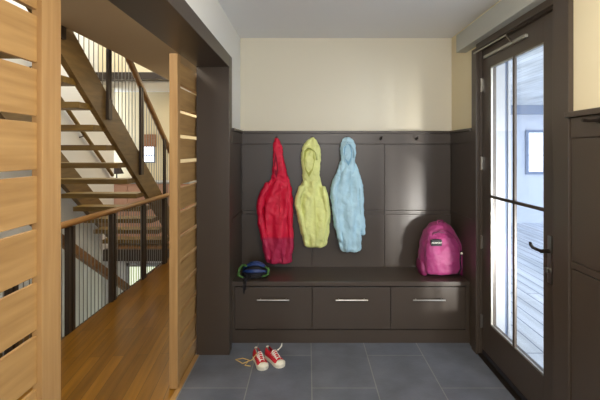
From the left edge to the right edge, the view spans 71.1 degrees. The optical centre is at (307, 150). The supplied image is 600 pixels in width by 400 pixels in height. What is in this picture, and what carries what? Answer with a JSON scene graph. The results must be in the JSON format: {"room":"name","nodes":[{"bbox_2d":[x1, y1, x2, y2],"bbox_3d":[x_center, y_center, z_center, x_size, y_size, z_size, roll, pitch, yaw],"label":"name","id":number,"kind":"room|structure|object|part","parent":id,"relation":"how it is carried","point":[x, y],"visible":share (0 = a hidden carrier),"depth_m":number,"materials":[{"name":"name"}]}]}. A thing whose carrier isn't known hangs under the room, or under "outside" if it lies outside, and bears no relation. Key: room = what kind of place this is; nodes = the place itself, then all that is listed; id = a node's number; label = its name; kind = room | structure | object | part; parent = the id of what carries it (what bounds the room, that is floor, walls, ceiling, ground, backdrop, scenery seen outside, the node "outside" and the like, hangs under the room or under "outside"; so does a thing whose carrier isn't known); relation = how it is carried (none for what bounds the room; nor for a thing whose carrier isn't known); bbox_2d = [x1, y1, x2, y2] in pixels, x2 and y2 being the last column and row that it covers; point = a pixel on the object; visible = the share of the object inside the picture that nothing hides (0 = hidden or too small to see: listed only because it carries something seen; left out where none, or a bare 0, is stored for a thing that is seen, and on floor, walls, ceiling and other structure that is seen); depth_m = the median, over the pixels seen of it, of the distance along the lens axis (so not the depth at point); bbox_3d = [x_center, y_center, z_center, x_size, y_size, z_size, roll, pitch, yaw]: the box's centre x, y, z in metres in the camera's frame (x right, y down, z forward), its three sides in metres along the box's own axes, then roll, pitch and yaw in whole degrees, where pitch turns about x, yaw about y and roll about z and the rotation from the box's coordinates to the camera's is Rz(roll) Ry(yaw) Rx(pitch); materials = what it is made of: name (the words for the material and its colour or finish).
{"room":"mudroom","nodes":[
{"label":"mudroom","id":0,"kind":"room"},
{"bbox_2d":[0,0,113,336],"bbox_3d":[-3.125,0.350,4.300,0.150,8.100,4.600,0,0,0],"label":"wall","id":1,"kind":"structure","parent":0,"point":[68,93],"depth_m":5.68,"materials":[{"name":"white paint"}]},
{"bbox_2d":[29,66,113,176],"bbox_3d":[-3.013,-0.896,4.725,0.077,2.578,3.481,0,0,0],"label":"wall handrail","id":2,"kind":"object","parent":1,"relation":"attached to","point":[84,134],"visible":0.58,"depth_m":5.66,"materials":[{"name":"brown wood"}]},
{"bbox_2d":[0,7,168,243],"bbox_3d":[-2.473,-0.085,4.473,0.975,2.805,3.535,0,0,0],"label":"staircase","id":3,"kind":"structure","parent":1,"relation":"attached to","point":[74,60],"depth_m":4.45,"materials":[{"name":"brown wood"}]},
{"bbox_2d":[61,25,168,203],"bbox_3d":[-1.986,-0.733,4.475,0.066,3.211,3.196,0,0,0],"label":"stair railing","id":4,"kind":"object","parent":3,"relation":"attached to","point":[143,96],"visible":0.68,"depth_m":4.93,"materials":[{"name":"grey metal"}]},
{"bbox_3d":[-1.970,-1.419,3.360,0.031,1.040,0.076,0,0,0],"label":"post","id":5,"kind":"part","parent":4,"relation":"part of","materials":[{"name":"grey metal"}]},
{"bbox_3d":[-1.990,-1.069,3.985,0.009,0.860,0.008,0,0,0],"label":"rod","id":6,"kind":"part","parent":4,"relation":"part of","materials":[{"name":"silver metal"}]},
{"bbox_3d":[-1.990,-1.007,4.070,0.009,0.860,0.008,0,0,0],"label":"rod","id":7,"kind":"part","parent":4,"relation":"part of","materials":[{"name":"silver metal"}]},
{"bbox_3d":[-1.970,-0.831,4.160,0.031,1.040,0.076,0,0,0],"label":"post","id":8,"kind":"part","parent":4,"relation":"part of","materials":[{"name":"grey metal"}]},
{"bbox_3d":[-1.990,-0.820,4.325,0.009,0.860,0.008,0,0,0],"label":"rod","id":9,"kind":"part","parent":4,"relation":"part of","materials":[{"name":"silver metal"}]},
{"bbox_3d":[-1.990,-0.757,4.410,0.009,0.860,0.008,0,0,0],"label":"rod","id":10,"kind":"part","parent":4,"relation":"part of","materials":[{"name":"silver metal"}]},
{"bbox_3d":[-1.990,-0.632,4.580,0.009,0.860,0.008,0,0,0],"label":"rod","id":11,"kind":"part","parent":4,"relation":"part of","materials":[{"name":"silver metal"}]},
{"bbox_3d":[-1.990,-0.570,4.665,0.009,0.860,0.008,0,0,0],"label":"rod","id":12,"kind":"part","parent":4,"relation":"part of","materials":[{"name":"silver metal"}]},
{"bbox_3d":[-1.990,-0.445,4.835,0.009,0.860,0.008,0,0,0],"label":"rod","id":13,"kind":"part","parent":4,"relation":"part of","materials":[{"name":"silver metal"}]},
{"bbox_3d":[-1.970,-0.239,4.965,0.031,1.040,0.076,0,0,0],"label":"post","id":14,"kind":"part","parent":4,"relation":"part of","materials":[{"name":"grey metal"}]},
{"bbox_3d":[-1.990,-0.257,5.090,0.009,0.860,0.008,0,0,0],"label":"rod","id":15,"kind":"part","parent":4,"relation":"part of","materials":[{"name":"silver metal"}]},
{"bbox_3d":[-1.990,-0.195,5.175,0.009,0.860,0.008,0,0,0],"label":"rod","id":16,"kind":"part","parent":4,"relation":"part of","materials":[{"name":"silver metal"}]},
{"bbox_3d":[-1.986,-1.149,4.475,0.066,2.378,3.196,0,0,0],"label":"handrail","id":17,"kind":"part","parent":4,"relation":"part of","materials":[{"name":"brown wood"}]},
{"bbox_3d":[-1.990,-0.070,5.345,0.009,0.860,0.008,0,0,0],"label":"rod","id":18,"kind":"part","parent":4,"relation":"part of","materials":[{"name":"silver metal"}]},
{"bbox_3d":[-1.990,0.055,5.515,0.009,0.860,0.008,0,0,0],"label":"rod","id":19,"kind":"part","parent":4,"relation":"part of","materials":[{"name":"silver metal"}]},
{"bbox_3d":[-1.990,0.118,5.600,0.009,0.860,0.008,0,0,0],"label":"rod","id":20,"kind":"part","parent":4,"relation":"part of","materials":[{"name":"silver metal"}]},
{"bbox_3d":[-1.970,0.352,5.770,0.031,1.040,0.076,0,0,0],"label":"post","id":21,"kind":"part","parent":4,"relation":"part of","materials":[{"name":"grey metal"}]},
{"bbox_3d":[-1.990,0.367,5.940,0.009,0.860,0.008,0,0,0],"label":"rod","id":22,"kind":"part","parent":4,"relation":"part of","materials":[{"name":"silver metal"}]},
{"bbox_2d":[103,249,168,260],"bbox_3d":[-1.975,1.555,6.290,2.150,0.170,0.080,0,0,0],"label":"trim","id":23,"kind":"structure","parent":1,"relation":"attached to","point":[125,250],"depth_m":6.25,"materials":[{"name":"grey metal"}]},
{"bbox_2d":[13,0,195,91],"bbox_3d":[-3.208,-1.070,4.050,4.784,0.150,11.100,0,0,0],"label":"ceiling","id":24,"kind":"structure","parent":0,"point":[103,23],"depth_m":3.65,"materials":[{"name":"beige paint"}]},
{"bbox_2d":[17,258,195,399],"bbox_3d":[-1.395,1.560,2.385,1.130,0.120,7.770,0,0,0],"label":"floor","id":25,"kind":"structure","parent":0,"point":[121,352],"depth_m":3.16,"materials":[{"name":"brown wood"}]},
{"bbox_2d":[0,0,60,399],"bbox_3d":[-0.836,0.462,0.907,0.032,2.152,0.975,0,0,0],"label":"slatted screen","id":26,"kind":"object","parent":25,"relation":"on","point":[34,37],"visible":1,"depth_m":1.28,"materials":[{"name":"brown wood"}]},
{"bbox_2d":[3,193,168,355],"bbox_3d":[-1.953,1.102,4.370,0.072,1.056,3.742,0,0,2],"label":"guard railing","id":27,"kind":"object","parent":25,"relation":"on","point":[68,226],"visible":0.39,"depth_m":4.16,"materials":[{"name":"grey metal"}]},
{"bbox_3d":[-2.001,1.130,2.830,0.040,1.000,0.094,0,0,0],"label":"post","id":28,"kind":"part","parent":27,"relation":"part of","materials":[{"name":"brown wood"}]},
{"bbox_3d":[-1.984,1.110,3.382,0.009,0.980,0.008,0,0,0],"label":"rod","id":29,"kind":"part","parent":27,"relation":"part of","materials":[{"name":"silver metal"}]},
{"bbox_3d":[-1.980,1.130,3.495,0.040,1.000,0.094,0,0,0],"label":"post","id":30,"kind":"part","parent":27,"relation":"part of","materials":[{"name":"grey metal"}]},
{"bbox_3d":[-1.978,1.110,3.568,0.009,0.980,0.008,0,0,0],"label":"rod","id":31,"kind":"part","parent":27,"relation":"part of","materials":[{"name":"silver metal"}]},
{"bbox_3d":[-1.976,1.110,3.630,0.009,0.980,0.008,0,0,0],"label":"rod","id":32,"kind":"part","parent":27,"relation":"part of","materials":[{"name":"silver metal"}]},
{"bbox_3d":[-1.974,1.110,3.692,0.009,0.980,0.008,0,0,0],"label":"rod","id":33,"kind":"part","parent":27,"relation":"part of","materials":[{"name":"silver metal"}]},
{"bbox_3d":[-1.972,1.110,3.754,0.009,0.980,0.008,0,0,0],"label":"rod","id":34,"kind":"part","parent":27,"relation":"part of","materials":[{"name":"silver metal"}]},
{"bbox_3d":[-1.971,1.110,3.816,0.009,0.980,0.008,0,0,0],"label":"rod","id":35,"kind":"part","parent":27,"relation":"part of","materials":[{"name":"silver metal"}]},
{"bbox_3d":[-1.969,1.110,3.878,0.009,0.980,0.008,0,0,0],"label":"rod","id":36,"kind":"part","parent":27,"relation":"part of","materials":[{"name":"silver metal"}]},
{"bbox_3d":[-1.967,1.110,3.940,0.009,0.980,0.008,0,0,0],"label":"rod","id":37,"kind":"part","parent":27,"relation":"part of","materials":[{"name":"silver metal"}]},
{"bbox_3d":[-1.965,1.110,4.002,0.009,0.980,0.008,0,0,0],"label":"rod","id":38,"kind":"part","parent":27,"relation":"part of","materials":[{"name":"silver metal"}]},
{"bbox_3d":[-1.963,1.110,4.064,0.009,0.980,0.008,0,0,0],"label":"rod","id":39,"kind":"part","parent":27,"relation":"part of","materials":[{"name":"silver metal"}]},
{"bbox_3d":[-1.961,1.110,4.126,0.009,0.980,0.008,0,0,0],"label":"rod","id":40,"kind":"part","parent":27,"relation":"part of","materials":[{"name":"silver metal"}]},
{"bbox_3d":[-1.958,1.130,4.210,0.040,1.000,0.094,0,0,0],"label":"post","id":41,"kind":"part","parent":27,"relation":"part of","materials":[{"name":"grey metal"}]},
{"bbox_3d":[-1.953,0.600,4.370,0.072,0.051,3.742,0,0,2],"label":"handrail","id":42,"kind":"part","parent":27,"relation":"part of","materials":[{"name":"brown wood"}]},
{"bbox_3d":[-1.955,1.110,4.312,0.009,0.980,0.008,0,0,0],"label":"rod","id":43,"kind":"part","parent":27,"relation":"part of","materials":[{"name":"silver metal"}]},
{"bbox_3d":[-1.953,1.110,4.374,0.009,0.980,0.008,0,0,0],"label":"rod","id":44,"kind":"part","parent":27,"relation":"part of","materials":[{"name":"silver metal"}]},
{"bbox_3d":[-1.951,1.110,4.436,0.009,0.980,0.008,0,0,0],"label":"rod","id":45,"kind":"part","parent":27,"relation":"part of","materials":[{"name":"silver metal"}]},
{"bbox_3d":[-1.948,1.110,4.560,0.009,0.980,0.008,0,0,0],"label":"rod","id":46,"kind":"part","parent":27,"relation":"part of","materials":[{"name":"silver metal"}]},
{"bbox_3d":[-1.946,1.110,4.622,0.009,0.980,0.008,0,0,0],"label":"rod","id":47,"kind":"part","parent":27,"relation":"part of","materials":[{"name":"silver metal"}]},
{"bbox_3d":[-1.944,1.110,4.684,0.009,0.980,0.008,0,0,0],"label":"rod","id":48,"kind":"part","parent":27,"relation":"part of","materials":[{"name":"silver metal"}]},
{"bbox_3d":[-1.942,1.110,4.746,0.009,0.980,0.008,0,0,0],"label":"rod","id":49,"kind":"part","parent":27,"relation":"part of","materials":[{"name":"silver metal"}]},
{"bbox_3d":[-1.940,1.110,4.808,0.009,0.980,0.008,0,0,0],"label":"rod","id":50,"kind":"part","parent":27,"relation":"part of","materials":[{"name":"silver metal"}]},
{"bbox_3d":[-1.938,1.110,4.870,0.009,0.980,0.008,0,0,0],"label":"rod","id":51,"kind":"part","parent":27,"relation":"part of","materials":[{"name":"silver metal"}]},
{"bbox_3d":[-1.936,1.130,4.940,0.040,1.000,0.094,0,0,0],"label":"post","id":52,"kind":"part","parent":27,"relation":"part of","materials":[{"name":"grey metal"}]},
{"bbox_3d":[-1.932,1.110,5.056,0.009,0.980,0.008,0,0,0],"label":"rod","id":53,"kind":"part","parent":27,"relation":"part of","materials":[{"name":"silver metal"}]},
{"bbox_3d":[-1.930,1.110,5.118,0.009,0.980,0.008,0,0,0],"label":"rod","id":54,"kind":"part","parent":27,"relation":"part of","materials":[{"name":"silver metal"}]},
{"bbox_3d":[-1.928,1.110,5.180,0.009,0.980,0.008,0,0,0],"label":"rod","id":55,"kind":"part","parent":27,"relation":"part of","materials":[{"name":"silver metal"}]},
{"bbox_3d":[-1.926,1.110,5.242,0.009,0.980,0.008,0,0,0],"label":"rod","id":56,"kind":"part","parent":27,"relation":"part of","materials":[{"name":"silver metal"}]},
{"bbox_3d":[-1.925,1.110,5.304,0.009,0.980,0.008,0,0,0],"label":"rod","id":57,"kind":"part","parent":27,"relation":"part of","materials":[{"name":"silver metal"}]},
{"bbox_3d":[-1.923,1.110,5.366,0.009,0.980,0.008,0,0,0],"label":"rod","id":58,"kind":"part","parent":27,"relation":"part of","materials":[{"name":"silver metal"}]},
{"bbox_3d":[-1.921,1.110,5.428,0.009,0.980,0.008,0,0,0],"label":"rod","id":59,"kind":"part","parent":27,"relation":"part of","materials":[{"name":"silver metal"}]},
{"bbox_3d":[-1.919,1.110,5.490,0.009,0.980,0.008,0,0,0],"label":"rod","id":60,"kind":"part","parent":27,"relation":"part of","materials":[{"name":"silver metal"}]},
{"bbox_3d":[-1.915,1.130,5.610,0.040,1.000,0.094,0,0,0],"label":"post","id":61,"kind":"part","parent":27,"relation":"part of","materials":[{"name":"grey metal"}]},
{"bbox_2d":[169,53,195,388],"bbox_3d":[-0.846,0.460,2.990,0.052,2.148,0.700,0,0,0],"label":"slatted screen","id":62,"kind":"object","parent":25,"relation":"on","point":[182,273],"visible":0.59,"depth_m":2.78,"materials":[{"name":"brown wood"}]},
{"bbox_2d":[99,45,151,71],"bbox_3d":[-3.775,-2.422,6.150,3.650,2.555,0.100,0,0,0],"label":"wall","id":63,"kind":"structure","parent":0,"point":[139,68],"depth_m":6.10,"materials":[{"name":"beige paint"}]},
{"bbox_2d":[96,72,168,80],"bbox_3d":[-2.775,-1.065,6.020,1.650,0.100,0.160,0,0,0],"label":"trim","id":64,"kind":"structure","parent":63,"relation":"attached to","point":[145,76],"depth_m":5.94,"materials":[{"name":"grey metal"}]},
{"bbox_2d":[107,261,160,302],"bbox_3d":[-1.975,3.030,6.415,2.150,2.740,0.070,0,0,0],"label":"wall","id":65,"kind":"structure","parent":0,"point":[125,262],"depth_m":6.38,"materials":[{"name":"white paint"}]},
{"bbox_2d":[62,257,168,338],"bbox_3d":[-1.982,1.580,2.385,0.035,0.120,7.770,0,0,0],"label":"trim","id":66,"kind":"structure","parent":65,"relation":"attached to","point":[168,257],"depth_m":4.05,"materials":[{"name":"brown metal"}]},
{"bbox_2d":[126,263,158,284],"bbox_3d":[-2.250,2.200,6.367,1.000,1.000,0.035,0,0,0],"label":"window","id":67,"kind":"structure","parent":65,"relation":"in","point":[126,263],"depth_m":6.35,"materials":[{"name":"grey glass"}]},
{"bbox_3d":[-2.250,2.200,6.370,0.900,0.900,0.010,0,0,0],"label":"pane","id":68,"kind":"part","parent":67,"relation":"part of","materials":[{"name":"white"}]},
{"bbox_2d":[118,244,168,248],"bbox_3d":[-3.215,1.560,7.965,4.770,0.120,3.270,0,0,0],"label":"floor","id":69,"kind":"structure","parent":0,"point":[125,245],"depth_m":6.60,"materials":[{"name":"brown wood"}]},
{"bbox_2d":[114,180,195,243],"bbox_3d":[-2.625,0.980,6.853,1.510,0.980,0.475,0,0,0],"label":"sideboard","id":70,"kind":"object","parent":69,"relation":"on","point":[132,187],"visible":0.16,"depth_m":6.64,"materials":[{"name":"wood"}]},
{"bbox_2d":[114,168,123,177],"bbox_3d":[-3.120,0.375,6.850,0.220,0.230,0.217,0,0,0],"label":"table lamp","id":71,"kind":"object","parent":70,"relation":"on","point":[116,170],"visible":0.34,"depth_m":6.79,"materials":[{"name":"brown metal"}]},
{"bbox_3d":[-3.120,0.315,6.850,0.220,0.110,0.217,0,0,0],"label":"lamp shade","id":72,"kind":"part","parent":71,"relation":"part of","materials":[{"name":"black"}]},
{"bbox_3d":[-3.095,0.995,6.650,0.470,0.890,0.020,0,0,0],"label":"cupboard door","id":73,"kind":"part","parent":70,"relation":"part of","materials":[{"name":"wood"}]},
{"bbox_3d":[-2.620,0.995,6.650,0.460,0.890,0.020,0,0,0],"label":"cupboard door","id":74,"kind":"part","parent":70,"relation":"part of","materials":[{"name":"wood"}]},
{"bbox_2d":[131,180,195,183],"bbox_3d":[-2.625,0.505,6.865,1.510,0.030,0.450,0,0,0],"label":"countertop","id":75,"kind":"structure","parent":70,"relation":"on","point":[160,181],"depth_m":6.64,"materials":[{"name":"grey"}]},
{"bbox_3d":[-2.150,0.995,6.650,0.460,0.890,0.020,0,0,0],"label":"cupboard door","id":76,"kind":"part","parent":70,"relation":"part of","materials":[{"name":"wood"}]},
{"bbox_2d":[114,92,195,203],"bbox_3d":[-3.250,0.247,7.160,4.700,2.505,0.120,0,0,0],"label":"wall","id":77,"kind":"structure","parent":0,"point":[159,100],"depth_m":7.10,"materials":[{"name":"beige paint"}]},
{"bbox_2d":[144,147,154,162],"bbox_3d":[-2.690,0.040,7.115,0.220,0.320,0.050,0,0,0],"label":"window","id":78,"kind":"structure","parent":77,"relation":"in","point":[148,148],"depth_m":7.13,"materials":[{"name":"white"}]},
{"bbox_2d":[144,134,155,146],"bbox_3d":[-2.690,-0.175,7.065,0.260,0.210,0.030,0,0,0],"label":"window blind","id":79,"kind":"object","parent":77,"relation":"attached to","point":[148,135],"visible":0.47,"depth_m":7.05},
{"bbox_2d":[185,0,239,129],"bbox_3d":[-0.706,0.253,1.100,0.220,2.495,5.200,0,0,0],"label":"wall","id":80,"kind":"structure","parent":0,"point":[211,13],"depth_m":3.07,"materials":[{"name":"white paint"}]},
{"bbox_2d":[108,0,231,354],"bbox_3d":[-0.706,0.431,1.704,0.228,2.138,2.808,0,0,0],"label":"trim","id":81,"kind":"structure","parent":80,"relation":"attached to","point":[156,16],"depth_m":3.09,"materials":[{"name":"brown paint"}]},
{"bbox_2d":[170,355,198,399],"bbox_3d":[-0.815,1.524,0.794,0.030,0.053,4.588,0,0,0],"label":"trim","id":82,"kind":"structure","parent":80,"relation":"attached to","point":[174,396],"depth_m":2.77,"materials":[{"name":"brown wood"}]},
{"bbox_2d":[232,128,242,281],"bbox_3d":[-0.579,0.419,3.439,0.035,1.188,0.482,0,0,0],"label":"trim","id":83,"kind":"structure","parent":80,"relation":"attached to","point":[236,133],"depth_m":3.43,"materials":[{"name":"brown paint"}]},
{"bbox_2d":[175,343,514,399],"bbox_3d":[0.270,1.560,1.200,2.140,0.120,5.400,0,0,0],"label":"floor","id":84,"kind":"structure","parent":0,"point":[311,371],"depth_m":2.83,"materials":[{"name":"tile"}]},
{"bbox_2d":[235,346,268,370],"bbox_3d":[-0.378,1.457,2.969,0.150,0.085,0.263,0,0,-44],"label":"sneaker","id":85,"kind":"object","parent":84,"relation":"on","point":[261,364],"visible":1,"depth_m":2.93,"materials":[{"name":"red fabric"}]},
{"bbox_2d":[265,344,284,367],"bbox_3d":[-0.235,1.448,2.986,0.129,0.102,0.195,0,0,-13],"label":"sneaker","id":86,"kind":"object","parent":84,"relation":"on","point":[272,356],"visible":0.99,"depth_m":2.96,"materials":[{"name":"red fabric"}]},
{"bbox_2d":[232,267,469,342],"bbox_3d":[0.335,1.258,3.462,1.861,0.485,0.436,0,0,0],"label":"storage bench","id":87,"kind":"object","parent":84,"relation":"on","point":[290,304],"visible":0.88,"depth_m":3.28,"materials":[{"name":"brown wood"}]},
{"bbox_2d":[237,261,269,293],"bbox_3d":[-0.439,0.998,3.386,0.264,0.210,0.220,0,0,-28],"label":"helmet","id":88,"kind":"object","parent":87,"relation":"on","point":[254,269],"visible":1,"depth_m":3.35,"materials":[{"name":"blue plastic"}]},
{"bbox_3d":[-0.270,1.155,3.261,0.250,0.013,0.034,0,0,0],"label":"handle","id":89,"kind":"part","parent":87,"relation":"part of","materials":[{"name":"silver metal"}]},
{"bbox_3d":[-0.270,1.225,3.287,0.598,0.326,0.022,0,0,0],"label":"drawer","id":90,"kind":"part","parent":87,"relation":"part of","materials":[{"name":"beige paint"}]},
{"bbox_3d":[0.339,1.225,3.287,0.607,0.326,0.022,0,0,0],"label":"drawer","id":91,"kind":"part","parent":87,"relation":"part of","materials":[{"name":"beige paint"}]},
{"bbox_3d":[0.339,1.155,3.261,0.250,0.013,0.034,0,0,0],"label":"handle","id":92,"kind":"part","parent":87,"relation":"part of","materials":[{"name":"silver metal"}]},
{"bbox_3d":[0.939,1.225,3.287,0.582,0.326,0.022,0,0,0],"label":"drawer","id":93,"kind":"part","parent":87,"relation":"part of","materials":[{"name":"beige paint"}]},
{"bbox_3d":[0.939,1.155,3.261,0.250,0.013,0.034,0,0,0],"label":"handle","id":94,"kind":"part","parent":87,"relation":"part of","materials":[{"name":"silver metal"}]},
{"bbox_2d":[416,220,462,275],"bbox_3d":[1.105,0.790,3.488,0.400,0.440,0.286,0,0,0],"label":"backpack","id":95,"kind":"object","parent":87,"relation":"on","point":[440,247],"visible":0.98,"depth_m":3.38,"materials":[{"name":"pink fabric"}]},
{"bbox_3d":[1.218,0.895,3.365,0.033,0.194,0.034,0,0,0],"label":"zip pull cord","id":96,"kind":"part","parent":95,"relation":"part of","materials":[{"name":"fabric"}]},
{"bbox_2d":[240,38,451,130],"bbox_3d":[0.375,0.253,3.775,2.450,2.495,0.150,0,0,0],"label":"wall","id":97,"kind":"structure","parent":0,"point":[287,84],"depth_m":3.70,"materials":[{"name":"beige paint"}]},
{"bbox_2d":[241,131,450,266],"bbox_3d":[0.335,0.512,3.678,1.861,1.375,0.045,0,0,0],"label":"wall paneling","id":98,"kind":"structure","parent":97,"relation":"attached to","point":[406,181],"depth_m":3.68,"materials":[{"name":"brown wood"}]},
{"bbox_3d":[-0.273,-0.109,3.640,0.028,0.035,0.059,0,0,0],"label":"coat hook","id":99,"kind":"object","parent":97,"relation":"attached to","visible":0},
{"bbox_2d":[256,138,293,263],"bbox_3d":[-0.282,0.426,3.601,0.319,1.083,0.148,0,0,-5],"label":"raincoat","id":100,"kind":"object","parent":99,"relation":"hanging from","point":[274,206],"visible":1,"depth_m":3.56,"materials":[{"name":"red fabric"}]},
{"bbox_2d":[271,138,288,181],"bbox_3d":[-0.242,0.080,3.600,0.165,0.391,0.102,0,0,0],"label":"hood","id":101,"kind":"object","parent":100,"relation":"attached to","point":[279,172],"depth_m":3.57,"materials":[{"name":"red fabric"}]},
{"bbox_3d":[0.035,-0.109,3.640,0.028,0.035,0.059,0,0,0],"label":"coat hook","id":102,"kind":"object","parent":97,"relation":"attached to","visible":0},
{"bbox_2d":[295,137,330,247],"bbox_3d":[0.040,0.355,3.604,0.314,0.949,0.138,0,0,0],"label":"raincoat","id":103,"kind":"object","parent":102,"relation":"hanging from","point":[312,205],"visible":1,"depth_m":3.56,"materials":[{"name":"yellow fabric"}]},
{"bbox_2d":[301,137,320,183],"bbox_3d":[0.025,0.086,3.598,0.174,0.412,0.102,0,0,0],"label":"hood","id":104,"kind":"object","parent":103,"relation":"attached to","point":[311,152],"depth_m":3.57,"materials":[{"name":"yellow fabric"}]},
{"bbox_2d":[218,0,498,37],"bbox_3d":[0.452,-1.070,1.200,2.096,0.150,5.400,0,0,0],"label":"ceiling","id":105,"kind":"structure","parent":0,"point":[249,18],"depth_m":3.11,"materials":[{"name":"white paint"}]},
{"bbox_2d":[452,0,599,129],"bbox_3d":[1.365,0.253,1.100,0.200,2.495,5.200,0,0,0],"label":"wall","id":106,"kind":"structure","parent":0,"point":[586,13],"depth_m":1.96,"materials":[{"name":"beige paint"}]},
{"bbox_2d":[449,128,471,346],"bbox_3d":[1.248,0.662,3.433,0.035,1.675,0.495,0,0,0],"label":"wall panel","id":107,"kind":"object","parent":106,"relation":"attached to","point":[461,139],"depth_m":3.38,"materials":[{"name":"brown wood"}]},
{"bbox_2d":[478,353,521,399],"bbox_3d":[1.355,1.494,2.621,0.210,0.012,0.952,0,0,0],"label":"threshold","id":108,"kind":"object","parent":106,"relation":"attached to","point":[492,368],"depth_m":2.76,"materials":[{"name":"brown metal"}]},
{"bbox_2d":[456,0,545,52],"bbox_3d":[1.225,-0.855,2.180,0.080,0.140,2.360,0,0,0],"label":"trim","id":109,"kind":"structure","parent":106,"relation":"attached to","point":[504,12],"depth_m":2.71,"materials":[{"name":"grey paint"}]},
{"bbox_2d":[496,60,510,338],"bbox_3d":[1.418,0.380,2.610,0.144,2.300,1.020,0,0,0],"label":"trim","id":110,"kind":"structure","parent":106,"relation":"attached to","point":[500,70],"depth_m":3.07,"materials":[{"name":"grey"}]},
{"bbox_2d":[505,62,506,334],"bbox_3d":[1.456,0.400,3.110,0.032,2.260,0.020,0,0,0],"label":"trim","id":111,"kind":"structure","parent":106,"relation":"attached to","point":[506,62],"depth_m":3.10,"materials":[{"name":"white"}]},
{"bbox_2d":[473,11,552,399],"bbox_3d":[1.274,0.375,2.636,0.112,2.222,0.968,0,0,0],"label":"door","id":112,"kind":"structure","parent":106,"relation":"in","point":[529,380],"depth_m":2.62,"materials":[{"name":"brown wood"}]},
{"bbox_3d":[1.247,-0.699,2.857,0.042,0.062,0.526,0,0,0],"label":"closer arm","id":113,"kind":"part","parent":112,"relation":"part of","materials":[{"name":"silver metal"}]},
{"bbox_3d":[1.249,0.523,2.278,0.062,0.036,0.135,0,0,0],"label":"lever handle","id":114,"kind":"part","parent":112,"relation":"part of","materials":[{"name":"brown metal"}]},
{"bbox_3d":[1.281,0.575,2.222,0.008,0.250,0.040,0,0,0],"label":"handle plate","id":115,"kind":"part","parent":112,"relation":"part of","materials":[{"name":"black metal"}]},
{"bbox_2d":[472,0,572,399],"bbox_3d":[1.292,0.253,2.592,0.105,2.495,1.185,0,0,0],"label":"trim","id":116,"kind":"structure","parent":106,"relation":"attached to","point":[562,10],"depth_m":2.10,"materials":[{"name":"brown wood"}]},
{"bbox_2d":[564,107,599,399],"bbox_3d":[1.242,0.658,0.250,0.045,1.684,3.500,0,0,0],"label":"trim","id":117,"kind":"structure","parent":106,"relation":"attached to","point":[585,136],"depth_m":1.88,"materials":[{"name":"brown wood"}]},
{"bbox_2d":[581,117,599,123],"bbox_3d":[1.205,-0.130,1.790,0.072,0.027,0.028,0,0,0],"label":"coat hook","id":118,"kind":"object","parent":106,"relation":"attached to","point":[597,120],"visible":1,"depth_m":1.78,"materials":[{"name":"brown metal"}]},
{"bbox_2d":[511,223,542,367],"bbox_3d":[4.485,1.600,3.500,6.030,0.120,11.000,0,0,0],"label":"floor","id":119,"kind":"structure","parent":0,"point":[529,261],"depth_m":4.64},
{"bbox_2d":[511,115,542,222],"bbox_3d":[4.450,0.280,9.075,6.100,2.760,0.150,0,0,0],"label":"wall","id":120,"kind":"structure","parent":0,"point":[529,186],"depth_m":9.00,"materials":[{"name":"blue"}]},
{"bbox_2d":[525,130,542,173],"bbox_3d":[4.890,0.025,9.020,0.460,0.950,0.100,0,0,0],"label":"window","id":121,"kind":"structure","parent":120,"relation":"in","point":[533,138],"depth_m":9.06,"materials":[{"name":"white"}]},
{"bbox_3d":[4.890,0.025,9.065,0.340,0.830,0.010,0,0,0],"label":"pane","id":122,"kind":"part","parent":121,"relation":"part of","materials":[{"name":"white glass"}]},
{"bbox_2d":[511,46,542,104],"bbox_3d":[3.635,-1.000,3.500,4.330,0.120,11.000,0,0,0],"label":"ceiling","id":123,"kind":"structure","parent":0,"point":[530,64],"depth_m":5.45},
{"bbox_2d":[511,105,542,114],"bbox_3d":[3.675,-0.850,8.675,4.250,0.180,0.150,0,0,0],"label":"trim","id":124,"kind":"structure","parent":123,"relation":"attached to","point":[521,109],"depth_m":8.60,"materials":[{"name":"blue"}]},
{"bbox_3d":[-1.975,4.450,4.150,2.150,0.100,4.500,0,0,0],"label":"floor","id":125,"kind":"structure","parent":0,"visible":0},
{"bbox_2d":[0,224,130,357],"bbox_3d":[-2.505,1.785,4.475,0.910,3.161,3.450,0,0,0],"label":"staircase","id":126,"kind":"structure","parent":125,"relation":"on","point":[26,338],"depth_m":3.97,"materials":[{"name":"brown wood"}]},
{"bbox_3d":[-2.078,1.353,4.475,0.045,2.298,3.450,0,0,0],"label":"handrail","id":127,"kind":"part","parent":126,"relation":"part of","materials":[{"name":"brown wood"}]},
{"bbox_3d":[0.335,-0.109,3.640,0.028,0.035,0.059,0,0,0],"label":"coat hook","id":128,"kind":"object","parent":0,"visible":0},
{"bbox_2d":[330,137,365,252],"bbox_3d":[0.342,0.373,3.600,0.306,0.989,0.139,0,0,-3],"label":"raincoat","id":129,"kind":"object","parent":128,"relation":"hanging from","point":[346,193],"visible":1,"depth_m":3.56,"materials":[{"name":"blue fabric"}]},
{"bbox_2d":[340,137,355,173],"bbox_3d":[0.340,0.044,3.602,0.159,0.330,0.094,0,0,0],"label":"hood","id":130,"kind":"object","parent":129,"relation":"attached to","point":[347,146],"depth_m":3.57,"materials":[{"name":"blue fabric"}]}
]}

